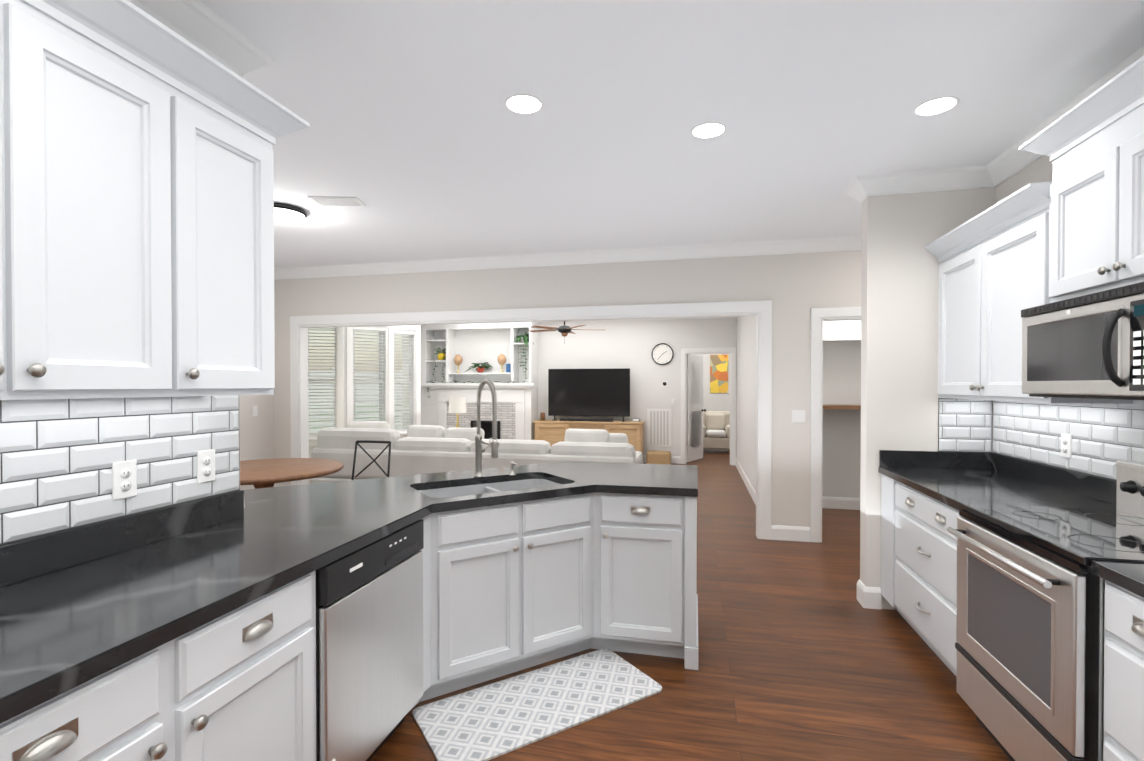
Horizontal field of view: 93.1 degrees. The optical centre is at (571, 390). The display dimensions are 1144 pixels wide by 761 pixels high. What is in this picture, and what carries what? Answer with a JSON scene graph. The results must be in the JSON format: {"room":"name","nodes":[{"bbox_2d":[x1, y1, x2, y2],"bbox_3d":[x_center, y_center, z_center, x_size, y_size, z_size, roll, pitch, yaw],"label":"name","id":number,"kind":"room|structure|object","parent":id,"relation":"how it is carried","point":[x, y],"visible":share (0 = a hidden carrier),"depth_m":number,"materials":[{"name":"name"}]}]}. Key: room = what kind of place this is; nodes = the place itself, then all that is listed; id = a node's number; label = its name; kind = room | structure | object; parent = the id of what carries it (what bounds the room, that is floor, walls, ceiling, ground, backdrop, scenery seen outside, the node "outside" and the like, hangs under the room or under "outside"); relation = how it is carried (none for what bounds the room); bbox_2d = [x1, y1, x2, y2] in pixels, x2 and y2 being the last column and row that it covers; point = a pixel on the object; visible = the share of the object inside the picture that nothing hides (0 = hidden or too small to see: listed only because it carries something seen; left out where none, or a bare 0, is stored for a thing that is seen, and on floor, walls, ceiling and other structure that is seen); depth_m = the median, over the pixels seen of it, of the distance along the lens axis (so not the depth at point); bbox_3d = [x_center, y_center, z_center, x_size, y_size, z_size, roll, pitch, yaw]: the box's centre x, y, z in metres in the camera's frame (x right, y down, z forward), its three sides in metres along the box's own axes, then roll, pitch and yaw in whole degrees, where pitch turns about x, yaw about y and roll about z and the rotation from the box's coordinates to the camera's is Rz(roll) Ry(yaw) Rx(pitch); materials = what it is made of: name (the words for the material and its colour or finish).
{"room":"kitchen","nodes":[
{"label":"kitchen","id":0,"kind":"room"},
{"bbox_2d":[239,395,239,442],"bbox_3d":[-1.746,0.052,0.504,0.120,2.750,3.380,0,1,13],"label":"wall","id":1,"kind":"structure","parent":0,"point":[239,418],"depth_m":2.14,"materials":[{"name":"white paint"}]},
{"bbox_2d":[0,0,183,399],"bbox_3d":[-1.359,-0.471,1.188,0.322,0.982,0.760,0,1,13],"label":"upper cabinet","id":2,"kind":"object","parent":1,"relation":"attached to","point":[136,203],"depth_m":1.32,"materials":[{"name":"white wood"}]},
{"bbox_2d":[0,395,239,544],"bbox_3d":[-1.625,0.214,0.731,0.010,0.380,2.872,0,1,13],"label":"tile backsplash","id":3,"kind":"structure","parent":1,"relation":"attached to","point":[58,457],"depth_m":1.63,"materials":[{"name":"white tile"}]},
{"bbox_2d":[112,460,136,500],"bbox_3d":[-1.398,0.278,1.694,0.008,0.116,0.072,0,1,13],"label":"electrical outlet plate","id":4,"kind":"object","parent":3,"relation":"attached to","point":[124,479],"depth_m":1.69,"materials":[{"name":"white plastic"}]},
{"bbox_2d":[197,449,214,483],"bbox_3d":[-1.334,0.276,1.977,0.008,0.116,0.072,0,1,13],"label":"electrical outlet plate","id":5,"kind":"object","parent":3,"relation":"attached to","point":[205,459],"depth_m":1.97,"materials":[{"name":"white plastic"}]},
{"bbox_2d":[129,0,275,77],"bbox_3d":[-1.630,-1.271,0.515,0.095,0.105,3.475,0,1,13],"label":"crown molding","id":6,"kind":"structure","parent":1,"relation":"attached to","point":[207,30],"depth_m":1.94,"materials":[{"name":"white wood"}]},
{"bbox_2d":[184,48,283,395],"bbox_3d":[-1.232,-0.476,1.748,0.322,0.982,0.388,0,1,13],"label":"upper cabinet","id":7,"kind":"object","parent":1,"relation":"attached to","point":[230,131],"depth_m":1.71,"materials":[{"name":"white wood"}]},
{"bbox_2d":[240,395,273,489],"bbox_3d":[-4.100,0.022,3.551,0.120,2.750,5.520,0,1,13],"label":"wall","id":8,"kind":"structure","parent":0,"point":[256,437],"depth_m":5.98,"materials":[{"name":"white paint"}]},
{"bbox_2d":[252,406,257,416],"bbox_3d":[-3.488,0.224,5.957,0.009,0.116,0.072,0,1,13],"label":"light switch","id":9,"kind":"object","parent":8,"relation":"attached to","point":[254,411],"visible":1,"depth_m":5.95,"materials":[{"name":"white plastic"}]},
{"bbox_2d":[309,446,316,483],"bbox_3d":[-3.650,-0.017,7.591,0.819,2.750,0.120,0,1,-13],"label":"wall","id":10,"kind":"structure","parent":0,"point":[311,448],"depth_m":7.54,"materials":[{"name":"white paint"}]},
{"bbox_2d":[343,325,420,427],"bbox_3d":[-2.861,-0.022,8.175,1.269,2.750,0.427,0,1,-37],"label":"wall","id":11,"kind":"structure","parent":0,"point":[344,377],"depth_m":7.64,"materials":[{"name":"white paint"}]},
{"bbox_2d":[308,326,393,445],"bbox_3d":[-3.264,-0.126,7.798,1.326,1.785,0.432,0,1,-37],"label":"window","id":12,"kind":"structure","parent":11,"relation":"in","point":[350,360],"depth_m":7.67,"materials":[{"name":"white"}]},
{"bbox_2d":[308,327,336,435],"bbox_3d":[-3.524,-0.141,7.590,0.417,1.560,0.057,0,1,-13],"label":"window blind","id":13,"kind":"object","parent":12,"relation":"attached to","point":[326,329],"visible":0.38,"depth_m":7.59,"materials":[{"name":"white plastic"}]},
{"bbox_2d":[353,327,384,420],"bbox_3d":[-2.943,-0.144,7.885,0.472,1.560,0.057,0,1,-37],"label":"window blind","id":14,"kind":"object","parent":12,"relation":"attached to","point":[370,329],"visible":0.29,"depth_m":7.87,"materials":[{"name":"white plastic"}]},
{"bbox_2d":[394,325,420,438],"bbox_3d":[-2.645,-0.133,8.478,0.570,1.785,0.175,-1,1,-42],"label":"window","id":15,"kind":"structure","parent":11,"relation":"in","point":[416,390],"depth_m":8.58,"materials":[{"name":"white"}]},
{"bbox_2d":[394,331,413,430],"bbox_3d":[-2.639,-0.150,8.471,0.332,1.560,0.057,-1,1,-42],"label":"window blind","id":16,"kind":"object","parent":15,"relation":"attached to","point":[406,333],"visible":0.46,"depth_m":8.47,"materials":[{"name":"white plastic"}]},
{"bbox_2d":[379,327,388,423],"bbox_3d":[-2.785,-0.022,8.119,0.120,2.750,0.258,0,1,-42],"label":"wall","id":17,"kind":"structure","parent":0,"point":[386,371],"depth_m":8.01,"materials":[{"name":"white paint"}]},
{"bbox_2d":[274,250,861,526],"bbox_3d":[0.240,0.004,5.457,7.740,2.750,0.120,0,1,13],"label":"wall","id":18,"kind":"structure","parent":0,"point":[795,288],"depth_m":5.24,"materials":[{"name":"white paint"}]},
{"bbox_2d":[290,300,771,539],"bbox_3d":[-0.660,0.267,5.664,5.184,2.220,0.162,0,1,13],"label":"door frame","id":19,"kind":"structure","parent":18,"relation":"attached to","point":[299,417],"depth_m":5.54,"materials":[{"name":"white wood"}]},
{"bbox_2d":[274,236,861,279],"bbox_3d":[0.216,-1.317,5.340,7.500,0.105,0.095,0,1,13],"label":"crown molding","id":20,"kind":"structure","parent":18,"relation":"attached to","point":[848,243],"depth_m":5.35,"materials":[{"name":"white wood"}]},
{"bbox_2d":[771,525,809,541],"bbox_3d":[2.017,1.316,4.997,0.336,0.135,0.016,0,1,13],"label":"baseboard","id":21,"kind":"structure","parent":18,"relation":"attached to","point":[778,532],"depth_m":4.99,"materials":[{"name":"white wood"}]},
{"bbox_2d":[792,410,805,422],"bbox_3d":[2.084,0.234,4.975,0.118,0.116,0.009,0,1,13],"label":"light switch","id":22,"kind":"object","parent":18,"relation":"attached to","point":[798,416],"visible":1,"depth_m":4.97,"materials":[{"name":"white plastic"}]},
{"bbox_2d":[810,307,860,542],"bbox_3d":[2.667,0.316,4.901,0.970,2.135,0.146,0,1,13],"label":"door frame","id":23,"kind":"structure","parent":18,"relation":"attached to","point":[818,315],"depth_m":4.93,"materials":[{"name":"white wood"}]},
{"bbox_2d":[538,318,736,455],"bbox_3d":[0.352,-0.043,10.354,7.490,2.750,0.120,0,1,13],"label":"wall","id":24,"kind":"structure","parent":0,"point":[631,345],"depth_m":10.08,"materials":[{"name":"white paint"}]},
{"bbox_2d":[538,317,730,322],"bbox_3d":[-0.135,-1.366,10.342,6.300,0.105,0.095,0,1,13],"label":"crown molding","id":25,"kind":"structure","parent":24,"relation":"attached to","point":[637,319],"depth_m":10.09,"materials":[{"name":"white wood"}]},
{"bbox_2d":[647,409,671,446],"bbox_3d":[1.614,0.685,10.003,0.450,0.700,0.020,0,1,13],"label":"air vent","id":26,"kind":"object","parent":24,"relation":"in","point":[659,427],"visible":1,"depth_m":10.00,"materials":[{"name":"white metal"}]},
{"bbox_2d":[651,343,673,364],"bbox_3d":[1.665,-0.674,9.968,0.400,0.400,0.035,0,1,13],"label":"wall clock","id":27,"kind":"object","parent":24,"relation":"attached to","point":[662,354],"visible":0.98,"depth_m":9.97,"materials":[{"name":"grey metal"}]},
{"bbox_2d":[644,455,680,463],"bbox_3d":[0.590,1.266,10.243,2.870,0.135,0.016,0,1,13],"label":"baseboard","id":28,"kind":"structure","parent":24,"relation":"attached to","point":[674,459],"depth_m":9.94,"materials":[{"name":"white"}]},
{"bbox_2d":[661,381,667,386],"bbox_3d":[1.706,-0.129,9.970,0.120,0.110,0.028,0,1,13],"label":"thermostat","id":29,"kind":"object","parent":24,"relation":"attached to","point":[664,383],"visible":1,"depth_m":9.96,"materials":[{"name":"white plastic"}]},
{"bbox_2d":[686,354,705,461],"bbox_3d":[2.377,0.322,10.340,0.372,2.000,0.722,0,1,13],"label":"door leaf","id":30,"kind":"structure","parent":24,"relation":"in","point":[694,432],"depth_m":10.28,"materials":[{"name":"white wood"}]},
{"bbox_2d":[199,0,1143,268],"bbox_3d":[-0.537,-1.388,2.021,7.740,0.100,7.140,0,1,13],"label":"ceiling","id":31,"kind":"structure","parent":0,"point":[417,138],"depth_m":2.56,"materials":[{"name":"white paint"}]},
{"bbox_2d":[274,202,306,220],"bbox_3d":[-2.177,-1.335,4.055,0.350,0.045,0.350,0,1,13],"label":"light","id":32,"kind":"object","parent":31,"relation":"attached to","point":[285,212],"visible":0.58,"depth_m":4.01,"materials":[{"name":"white glass"}]},
{"bbox_2d":[308,197,365,205],"bbox_3d":[-1.676,-1.350,3.869,0.340,0.012,0.180,0,1,-2],"label":"ceiling vent","id":33,"kind":"object","parent":31,"relation":"in","point":[337,201],"visible":0.96,"depth_m":3.85,"materials":[{"name":"white metal"}]},
{"bbox_2d":[504,93,542,113],"bbox_3d":[-0.225,-1.340,2.535,0.184,0.005,0.184,0,1,13],"label":"recessed light","id":34,"kind":"object","parent":31,"relation":"in","point":[522,103],"visible":1,"depth_m":2.53,"materials":[{"name":"white"}]},
{"bbox_2d":[690,122,726,138],"bbox_3d":[0.705,-1.343,2.796,0.184,0.005,0.184,0,1,13],"label":"recessed light","id":35,"kind":"object","parent":31,"relation":"in","point":[707,130],"visible":1,"depth_m":2.79,"materials":[{"name":"white"}]},
{"bbox_2d":[913,96,959,116],"bbox_3d":[1.717,-1.341,2.556,0.184,0.005,0.184,0,1,13],"label":"recessed light","id":36,"kind":"object","parent":31,"relation":"in","point":[936,106],"visible":1,"depth_m":2.55,"materials":[{"name":"white"}]},
{"bbox_2d":[369,449,1010,760],"bbox_3d":[-0.088,1.424,5.946,8.590,0.100,14.940,0,1,13],"label":"floor","id":37,"kind":"structure","parent":0,"point":[804,654],"depth_m":2.65,"materials":[{"name":"brown wood"}]},
{"bbox_2d":[0,570,315,760],"bbox_3d":[-1.188,0.982,1.279,0.621,0.874,0.970,0,1,13],"label":"base cabinet","id":38,"kind":"object","parent":37,"relation":"on","point":[240,685],"depth_m":1.29,"materials":[{"name":"white wood"}]},
{"bbox_2d":[240,458,343,488],"bbox_3d":[-2.525,1.009,4.444,1.200,0.760,1.200,0,1,13],"label":"table","id":39,"kind":"object","parent":37,"relation":"on","point":[263,473],"visible":0.48,"depth_m":4.37,"materials":[{"name":"brown wood"}]},
{"bbox_2d":[316,519,423,760],"bbox_3d":[-0.988,0.978,2.059,0.604,0.868,0.630,0,1,13],"label":"dishwasher","id":40,"kind":"object","parent":37,"relation":"on","point":[369,646],"visible":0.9,"depth_m":1.91,"materials":[{"name":"grey metal"}]},
{"bbox_2d":[351,440,390,479],"bbox_3d":[-2.062,0.945,5.262,0.462,0.874,0.544,0,1,13],"label":"chair","id":41,"kind":"object","parent":37,"relation":"on","point":[357,442],"visible":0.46,"depth_m":5.49,"materials":[{"name":"grey metal"}]},
{"bbox_2d":[311,421,642,483],"bbox_3d":[-1.171,0.862,6.704,4.000,0.910,0.990,0,1,13],"label":"sectional sofa","id":42,"kind":"object","parent":37,"relation":"on","point":[422,449],"visible":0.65,"depth_m":6.39,"materials":[{"name":"fabric"}]},
{"bbox_2d":[421,322,537,439],"bbox_3d":[-1.896,-0.042,10.391,2.550,2.747,0.797,0,1,13],"label":"fireplace","id":43,"kind":"object","parent":37,"relation":"on","point":[464,360],"visible":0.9,"depth_m":10.45,"materials":[{"name":"white"}]},
{"bbox_2d":[412,648,661,760],"bbox_3d":[-0.136,1.400,2.459,1.060,0.013,0.470,0,1,-32],"label":"kitchen mat","id":44,"kind":"object","parent":37,"relation":"on","point":[493,720],"visible":0.96,"depth_m":2.40,"materials":[{"name":"white fabric"}]},
{"bbox_2d":[410,492,697,710],"bbox_3d":[-0.480,0.970,2.602,2.124,0.874,0.915,0,1,13],"label":"base cabinet","id":45,"kind":"object","parent":37,"relation":"on","point":[508,588],"depth_m":2.73,"materials":[{"name":"white wood"}]},
{"bbox_2d":[0,466,509,723],"bbox_3d":[-1.325,0.579,1.593,1.080,0.365,4.680,0,1,13],"label":"countertop","id":46,"kind":"structure","parent":45,"relation":"on","point":[81,605],"depth_m":1.51,"materials":[{"name":"black stone"}]},
{"bbox_2d":[474,379,498,476],"bbox_3d":[-0.468,0.210,2.990,0.207,0.554,0.238,0,1,13],"label":"pull-down faucet","id":47,"kind":"object","parent":46,"relation":"on","point":[493,445],"visible":1,"depth_m":3.04,"materials":[{"name":"grey metal"}]},
{"bbox_2d":[436,461,697,512],"bbox_3d":[0.107,0.619,2.935,1.120,0.260,1.430,0,1,13],"label":"countertop","id":48,"kind":"structure","parent":45,"relation":"on","point":[568,478],"depth_m":3.01,"materials":[{"name":"black stone"}]},
{"bbox_2d":[419,479,561,497],"bbox_3d":[-0.412,0.639,2.863,0.865,0.220,0.865,0,1,13],"label":"sink basin","id":49,"kind":"object","parent":48,"relation":"in","point":[491,485],"depth_m":3.03,"materials":[{"name":"grey metal"}]},
{"bbox_2d":[509,461,518,474],"bbox_3d":[-0.332,0.447,3.107,0.076,0.078,0.077,0,1,13],"label":"soap dispenser","id":50,"kind":"object","parent":48,"relation":"on","point":[512,463],"visible":1,"depth_m":3.12,"materials":[{"name":"grey metal"}]},
{"bbox_2d":[533,420,644,462],"bbox_3d":[0.314,0.948,10.038,2.020,0.775,0.472,0,1,13],"label":"stand","id":51,"kind":"object","parent":37,"relation":"on","point":[551,432],"visible":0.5,"depth_m":9.87,"materials":[{"name":"brown wood"}]},
{"bbox_2d":[540,412,544,420],"bbox_3d":[-0.552,0.483,10.195,0.090,0.150,0.090,0,1,13],"label":"speaker","id":52,"kind":"object","parent":51,"relation":"on","point":[542,416],"visible":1,"depth_m":10.16,"materials":[{"name":"brown wood"}]},
{"bbox_2d":[560,418,613,421],"bbox_3d":[0.265,0.531,9.954,1.000,0.060,0.090,0,1,13],"label":"soundbar","id":53,"kind":"object","parent":51,"relation":"on","point":[591,419],"visible":1,"depth_m":9.89,"materials":[{"name":"black plastic"}]},
{"bbox_2d":[548,368,629,421],"bbox_3d":[0.308,0.075,10.047,1.540,0.970,0.240,0,1,13],"label":"screen","id":54,"kind":"object","parent":51,"relation":"on","point":[588,392],"visible":1,"depth_m":10.02,"materials":[{"name":"black plastic"}]},
{"bbox_2d":[646,450,670,464],"bbox_3d":[1.568,1.218,9.783,0.420,0.240,0.320,0,1,13],"label":"wicker basket","id":55,"kind":"object","parent":37,"relation":"on","point":[658,457],"visible":0.79,"depth_m":9.64,"materials":[{"name":"beige wicker"}]},
{"bbox_2d":[703,411,729,449],"bbox_3d":[3.106,0.889,11.722,0.720,0.860,0.810,0,1,13],"label":"chair","id":56,"kind":"object","parent":37,"relation":"on","point":[716,429],"visible":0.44,"depth_m":11.44,"materials":[{"name":"fabric"}]},
{"bbox_2d":[881,474,888,601],"bbox_3d":[2.255,0.962,3.284,0.626,0.876,0.236,0,1,13],"label":"base cabinet","id":57,"kind":"object","parent":37,"relation":"on","point":[884,479],"depth_m":3.39,"materials":[{"name":"white wood"}]},
{"bbox_2d":[889,478,960,676],"bbox_3d":[2.129,0.968,2.729,0.626,0.876,0.904,0,1,13],"label":"base cabinet","id":58,"kind":"object","parent":37,"relation":"on","point":[918,566],"depth_m":2.80,"materials":[{"name":"white wood"}]},
{"bbox_2d":[878,450,1143,597],"bbox_3d":[1.732,0.474,1.009,0.642,0.145,4.896,0,1,13],"label":"countertop","id":59,"kind":"structure","parent":58,"relation":"on","point":[955,480],"depth_m":2.75,"materials":[{"name":"black stone"}]},
{"bbox_2d":[947,460,1143,760],"bbox_3d":[1.880,0.851,1.926,0.709,1.125,0.766,0,1,13],"label":"range","id":60,"kind":"object","parent":37,"relation":"on","point":[1030,623],"visible":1,"depth_m":1.88,"materials":[{"name":"silver metal"}]},
{"bbox_2d":[1103,580,1143,760],"bbox_3d":[1.757,0.984,1.089,0.626,0.876,0.918,0,1,13],"label":"base cabinet","id":61,"kind":"object","parent":37,"relation":"on","point":[1123,738],"depth_m":1.51,"materials":[{"name":"white wood"}]},
{"bbox_3d":[-1.574,1.055,7.459,0.520,0.610,0.520,0,1,13],"label":"side table","id":62,"kind":"object","parent":37,"relation":"on","visible":0},
{"bbox_2d":[449,396,465,427],"bbox_3d":[-1.574,0.415,7.452,0.234,0.670,0.234,0,1,13],"label":"light","id":63,"kind":"object","parent":62,"relation":"on","point":[457,404],"visible":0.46,"depth_m":7.36,"materials":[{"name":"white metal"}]},
{"bbox_2d":[690,354,729,411],"bbox_3d":[3.429,-0.066,12.732,2.540,2.750,0.120,0,1,13],"label":"wall","id":64,"kind":"structure","parent":0,"point":[716,401],"depth_m":12.71,"materials":[{"name":"white paint"}]},
{"bbox_2d":[710,355,727,392],"bbox_3d":[3.437,-0.395,12.650,0.410,0.890,0.030,0,1,13],"label":"painting","id":65,"kind":"object","parent":64,"relation":"attached to","point":[718,373],"visible":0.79,"depth_m":12.64,"materials":[{"name":"paint"}]},
{"bbox_2d":[736,316,756,490],"bbox_3d":[2.488,-0.015,7.408,0.120,2.750,4.680,0,1,13],"label":"wall","id":66,"kind":"structure","parent":0,"point":[746,401],"depth_m":7.80,"materials":[{"name":"white paint"}]},
{"bbox_2d":[735,458,755,504],"bbox_3d":[2.421,1.293,7.436,0.016,0.135,4.680,0,1,13],"label":"baseboard","id":67,"kind":"structure","parent":66,"relation":"attached to","point":[745,479],"depth_m":7.61,"materials":[{"name":"white wood"}]},
{"bbox_2d":[822,320,860,497],"bbox_3d":[3.093,-0.004,6.348,1.530,2.750,0.120,0,1,13],"label":"wall","id":68,"kind":"structure","parent":0,"point":[841,457],"depth_m":6.28,"materials":[{"name":"white paint"}]},
{"bbox_2d":[822,496,859,509],"bbox_3d":[3.019,1.303,6.308,1.410,0.135,0.016,0,1,13],"label":"baseboard","id":69,"kind":"structure","parent":68,"relation":"attached to","point":[827,502],"depth_m":6.28,"materials":[{"name":"white wood"}]},
{"bbox_2d":[823,333,860,340],"bbox_3d":[2.982,-0.592,6.125,1.406,0.070,0.348,0,1,13],"label":"shelf","id":70,"kind":"object","parent":68,"relation":"attached to","point":[829,337],"visible":0.29,"depth_m":5.95,"materials":[{"name":"white wood"}]},
{"bbox_2d":[823,405,860,409],"bbox_3d":[2.982,0.182,6.133,1.406,0.040,0.348,0,1,13],"label":"shelf","id":71,"kind":"object","parent":68,"relation":"attached to","point":[858,407],"visible":0.29,"depth_m":5.97,"materials":[{"name":"brown wood"}]},
{"bbox_2d":[860,187,995,609],"bbox_3d":[2.795,0.024,3.340,1.820,2.750,0.120,0,1,13],"label":"wall","id":72,"kind":"structure","parent":0,"point":[899,343],"depth_m":3.44,"materials":[{"name":"white paint"}]},
{"bbox_2d":[843,185,863,202],"bbox_3d":[2.713,-1.299,3.455,1.795,0.105,0.095,0,1,13],"label":"crown molding","id":73,"kind":"structure","parent":72,"relation":"attached to","point":[846,191],"depth_m":3.62,"materials":[{"name":"white"}]},
{"bbox_2d":[857,580,881,605],"bbox_3d":[2.740,1.331,3.419,1.716,0.135,0.046,0,1,13],"label":"baseboard","id":74,"kind":"structure","parent":72,"relation":"attached to","point":[869,597],"depth_m":3.48,"materials":[{"name":"white wood"}]},
{"bbox_2d":[849,165,984,199],"bbox_3d":[2.139,-1.298,3.366,0.715,0.105,0.095,0,1,13],"label":"crown molding","id":75,"kind":"structure","parent":72,"relation":"attached to","point":[971,177],"depth_m":3.36,"materials":[{"name":"white wood"}]},
{"bbox_2d":[996,155,1052,202],"bbox_3d":[2.052,0.050,0.678,0.120,2.750,5.400,0,1,13],"label":"wall","id":76,"kind":"structure","parent":0,"point":[1039,170],"depth_m":2.99,"materials":[{"name":"white paint"}]},
{"bbox_2d":[932,182,1132,403],"bbox_3d":[2.304,-0.425,2.819,0.311,0.946,1.096,0,1,13],"label":"upper cabinet","id":77,"kind":"object","parent":76,"relation":"attached to","point":[990,270],"depth_m":2.76,"materials":[{"name":"white wood"}]},
{"bbox_2d":[938,398,1143,479],"bbox_3d":[1.898,0.212,0.969,0.302,0.380,4.897,0,1,13],"label":"tile backsplash","id":78,"kind":"structure","parent":76,"relation":"attached to","point":[1106,438],"depth_m":2.79,"materials":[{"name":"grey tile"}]},
{"bbox_2d":[1061,433,1071,457],"bbox_3d":[2.423,0.269,2.657,0.008,0.116,0.072,0,1,13],"label":"outlet plates","id":79,"kind":"object","parent":78,"relation":"attached to","point":[1066,440],"visible":1,"depth_m":2.65,"materials":[{"name":"white plastic"}]},
{"bbox_2d":[981,46,1143,187],"bbox_3d":[1.947,-1.273,0.689,0.095,0.105,5.400,0,1,13],"label":"crown molding","id":80,"kind":"structure","parent":76,"relation":"attached to","point":[1012,160],"depth_m":2.95,"materials":[{"name":"white wood"}]},
{"bbox_2d":[1040,63,1143,304],"bbox_3d":[2.095,-0.715,1.894,0.311,0.727,0.795,0,1,13],"label":"upper cabinet","id":81,"kind":"object","parent":76,"relation":"attached to","point":[1074,228],"depth_m":2.04,"materials":[{"name":"white wood"}]},
{"bbox_2d":[1021,282,1143,399],"bbox_3d":[2.013,-0.157,1.905,0.474,0.370,0.760,0,1,13],"label":"over-the-range microwave","id":82,"kind":"object","parent":81,"relation":"attached to","point":[1091,346],"visible":1,"depth_m":1.92,"materials":[{"name":"grey metal"}]},
{"bbox_3d":[-0.629,-1.447,8.164,6.540,0.100,4.800,0,1,13],"label":"ceiling","id":83,"kind":"structure","parent":0,"visible":0},
{"bbox_2d":[528,321,591,343],"bbox_3d":[-0.119,-1.090,8.996,1.331,0.630,1.281,0,1,13],"label":"ceiling fan","id":84,"kind":"object","parent":83,"relation":"hanging from","point":[564,330],"visible":0.96,"depth_m":8.89,"materials":[{"name":"brown wood"}]},
{"label":"outside","id":85,"kind":"structure","parent":0,"visible":0},
{"bbox_2d":[309,405,397,427],"bbox_3d":[-18.468,1.444,19.501,35.000,0.100,50.000,0,1,13],"label":"ground","id":86,"kind":"structure","parent":85,"point":[357,418],"depth_m":27.70,"materials":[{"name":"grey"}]},
{"bbox_2d":[309,368,401,432],"bbox_3d":[-6.197,0.466,12.025,0.120,2.000,22.090,0,1,32],"label":"fence","id":87,"kind":"object","parent":86,"relation":"on","point":[328,411],"depth_m":12.83,"materials":[{"name":"grey"}]}
]}

